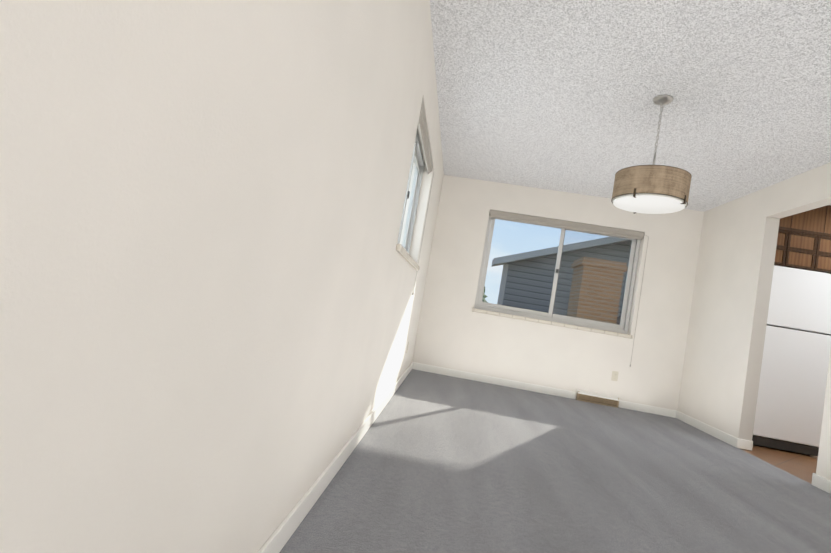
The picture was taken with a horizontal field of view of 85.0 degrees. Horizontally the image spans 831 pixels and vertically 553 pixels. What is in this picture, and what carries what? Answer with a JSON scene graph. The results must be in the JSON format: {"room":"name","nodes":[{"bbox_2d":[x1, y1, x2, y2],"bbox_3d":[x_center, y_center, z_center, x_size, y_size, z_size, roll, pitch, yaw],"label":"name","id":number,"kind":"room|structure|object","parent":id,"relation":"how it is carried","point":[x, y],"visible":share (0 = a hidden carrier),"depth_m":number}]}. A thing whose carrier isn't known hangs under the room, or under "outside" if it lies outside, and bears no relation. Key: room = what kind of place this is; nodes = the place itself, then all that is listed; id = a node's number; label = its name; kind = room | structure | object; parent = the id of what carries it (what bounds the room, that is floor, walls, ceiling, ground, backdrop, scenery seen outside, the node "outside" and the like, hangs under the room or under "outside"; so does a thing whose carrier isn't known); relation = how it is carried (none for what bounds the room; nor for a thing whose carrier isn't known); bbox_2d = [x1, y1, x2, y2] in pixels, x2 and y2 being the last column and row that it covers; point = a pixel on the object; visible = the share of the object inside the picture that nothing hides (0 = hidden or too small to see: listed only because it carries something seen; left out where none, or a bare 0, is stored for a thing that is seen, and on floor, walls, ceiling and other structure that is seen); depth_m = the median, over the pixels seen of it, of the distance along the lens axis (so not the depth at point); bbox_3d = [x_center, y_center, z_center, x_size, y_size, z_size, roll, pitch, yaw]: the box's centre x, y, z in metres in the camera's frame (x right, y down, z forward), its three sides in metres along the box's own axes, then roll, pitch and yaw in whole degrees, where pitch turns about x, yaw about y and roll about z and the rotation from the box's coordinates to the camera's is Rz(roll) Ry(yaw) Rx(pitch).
{"room":"empty dining room","nodes":[
{"label":"empty dining room","id":0,"kind":"room"},
{"bbox_2d":[0,0,443,552],"bbox_3d":[-0.280,-0.368,1.807,0.200,2.447,8.100,9,-3,6],"label":"wall","id":1,"kind":"structure","parent":0,"point":[210,307],"depth_m":0.72},
{"bbox_2d":[257,362,412,552],"bbox_3d":[-0.381,0.804,1.630,0.016,0.085,7.900,9,-3,6],"label":"baseboard","id":2,"kind":"structure","parent":1,"relation":"attached to","point":[279,538],"depth_m":1.74},
{"bbox_2d":[396,244,419,270],"bbox_3d":[-0.091,-0.133,3.455,0.135,0.044,1.440,9,-3,6],"label":"sill","id":3,"kind":"structure","parent":1,"relation":"attached to","point":[404,253],"depth_m":3.13},
{"bbox_2d":[397,130,424,252],"bbox_3d":[-0.088,-0.636,3.491,0.081,0.946,1.392,9,-3,6],"label":"window","id":4,"kind":"structure","parent":1,"relation":"in","point":[417,158],"depth_m":4.11},
{"bbox_2d":[412,98,433,294],"bbox_3d":[-0.011,-0.482,3.496,0.071,1.219,1.439,9,-3,6],"label":"window blind","id":5,"kind":"object","parent":4,"relation":"attached to","point":[423,133],"visible":0.65,"depth_m":3.46},
{"bbox_2d":[279,369,830,552],"bbox_3d":[1.032,1.157,1.481,3.334,0.150,8.300,9,-3,6],"label":"floor carpet","id":6,"kind":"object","parent":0,"point":[436,463],"visible":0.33,"depth_m":2.39},
{"bbox_2d":[412,175,703,410],"bbox_3d":[3.090,0.417,5.431,5.965,2.447,0.200,9,-3,6],"label":"wall","id":7,"kind":"structure","parent":0,"point":[454,332],"depth_m":5.45},
{"bbox_2d":[413,362,574,398],"bbox_3d":[0.933,1.250,5.451,1.935,0.085,0.013,9,-3,6],"label":"baseboard","id":8,"kind":"structure","parent":7,"relation":"attached to","point":[416,366],"depth_m":5.44},
{"bbox_2d":[472,308,632,338],"bbox_3d":[1.628,0.562,5.486,1.900,0.044,0.135,9,-3,6],"label":"sill","id":9,"kind":"structure","parent":7,"relation":"attached to","point":[553,323],"depth_m":5.42},
{"bbox_2d":[474,213,640,333],"bbox_3d":[1.743,-0.064,5.604,1.852,1.236,0.081,9,-3,6],"label":"window","id":10,"kind":"structure","parent":7,"relation":"in","point":[622,327],"depth_m":5.57},
{"bbox_2d":[489,210,648,366],"bbox_3d":[1.730,0.118,5.491,1.909,1.609,0.071,9,-3,6],"label":"window blind","id":11,"kind":"object","parent":10,"relation":"attached to","point":[638,235],"visible":1,"depth_m":5.52},
{"bbox_2d":[576,389,619,407],"bbox_3d":[2.134,1.430,5.311,0.478,0.118,0.058,9,-3,6],"label":"air vent","id":12,"kind":"object","parent":7,"relation":"in","point":[597,398],"visible":1,"depth_m":5.30},
{"bbox_2d":[611,371,618,380],"bbox_3d":[2.347,1.173,5.337,0.070,0.114,0.008,9,-3,6],"label":"electrical outlet","id":13,"kind":"object","parent":7,"relation":"attached to","point":[614,377],"visible":1,"depth_m":5.33},
{"bbox_2d":[619,400,676,416],"bbox_3d":[2.686,1.539,5.277,0.615,0.085,0.013,9,-3,6],"label":"baseboard","id":14,"kind":"structure","parent":7,"relation":"attached to","point":[622,404],"depth_m":5.27},
{"bbox_2d":[430,0,830,211],"bbox_3d":[2.858,-1.170,1.491,6.165,0.150,8.300,9,-3,6],"label":"ceiling","id":15,"kind":"structure","parent":0,"point":[557,95],"depth_m":3.03},
{"bbox_2d":[611,95,691,213],"bbox_3d":[1.617,-0.836,3.057,0.459,0.746,0.464,9,-3,6],"label":"pendant light","id":16,"kind":"object","parent":15,"relation":"hanging from","point":[653,188],"visible":1,"depth_m":2.89},
{"bbox_2d":[677,162,830,479],"bbox_3d":[2.942,0.158,1.387,0.120,2.447,7.900,9,-3,6],"label":"wall","id":17,"kind":"structure","parent":0,"point":[719,387],"depth_m":4.43},
{"bbox_2d":[673,411,740,448],"bbox_3d":[2.969,1.553,4.681,0.016,0.085,1.148,9,-3,6],"label":"baseboard","id":18,"kind":"structure","parent":17,"relation":"attached to","point":[736,442],"depth_m":4.55},
{"bbox_2d":[741,439,752,450],"bbox_3d":[3.101,1.575,4.668,0.016,0.085,1.148,9,-3,6],"label":"baseboard","id":19,"kind":"structure","parent":17,"relation":"attached to","point":[745,444],"depth_m":4.10},
{"bbox_2d":[774,205,830,273],"bbox_3d":[3.873,-0.383,4.893,0.819,0.667,0.830,9,-3,6],"label":"upper cabinet","id":20,"kind":"object","parent":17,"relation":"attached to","point":[803,240],"visible":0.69,"depth_m":4.48},
{"bbox_2d":[811,473,830,493],"bbox_3d":[2.591,1.237,0.325,0.013,0.085,5.883,9,-3,6],"label":"baseboard","id":21,"kind":"structure","parent":17,"relation":"attached to","point":[818,481],"depth_m":3.16},
{"bbox_2d":[739,445,817,483],"bbox_3d":[4.059,1.658,1.180,2.831,0.146,8.300,9,-3,6],"label":"floor","id":22,"kind":"structure","parent":0,"point":[802,466],"depth_m":3.96},
{"bbox_2d":[752,265,830,455],"bbox_3d":[3.639,0.819,4.682,0.750,1.755,0.735,9,-3,6],"label":"fridge","id":23,"kind":"object","parent":22,"relation":"on","point":[792,382],"visible":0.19,"depth_m":4.35},
{"label":"outside","id":24,"kind":"structure","parent":0,"visible":0},
{"bbox_3d":[-23.307,3.841,67.471,220.000,0.500,190.000,9,-3,6],"label":"ground","id":25,"kind":"structure","parent":24,"visible":0},
{"bbox_2d":[481,281,487,302],"bbox_3d":[-11.146,-0.336,32.870,35.176,12.031,55.397,9,-3,6],"label":"vegetation","id":26,"kind":"object","parent":25,"relation":"on","point":[485,296],"depth_m":35.94},
{"bbox_2d":[492,237,631,330],"bbox_3d":[5.874,1.731,10.090,8.180,6.928,9.670,9,-3,6],"label":"neighboring house","id":27,"kind":"structure","parent":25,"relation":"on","point":[528,283],"depth_m":14.87}
]}

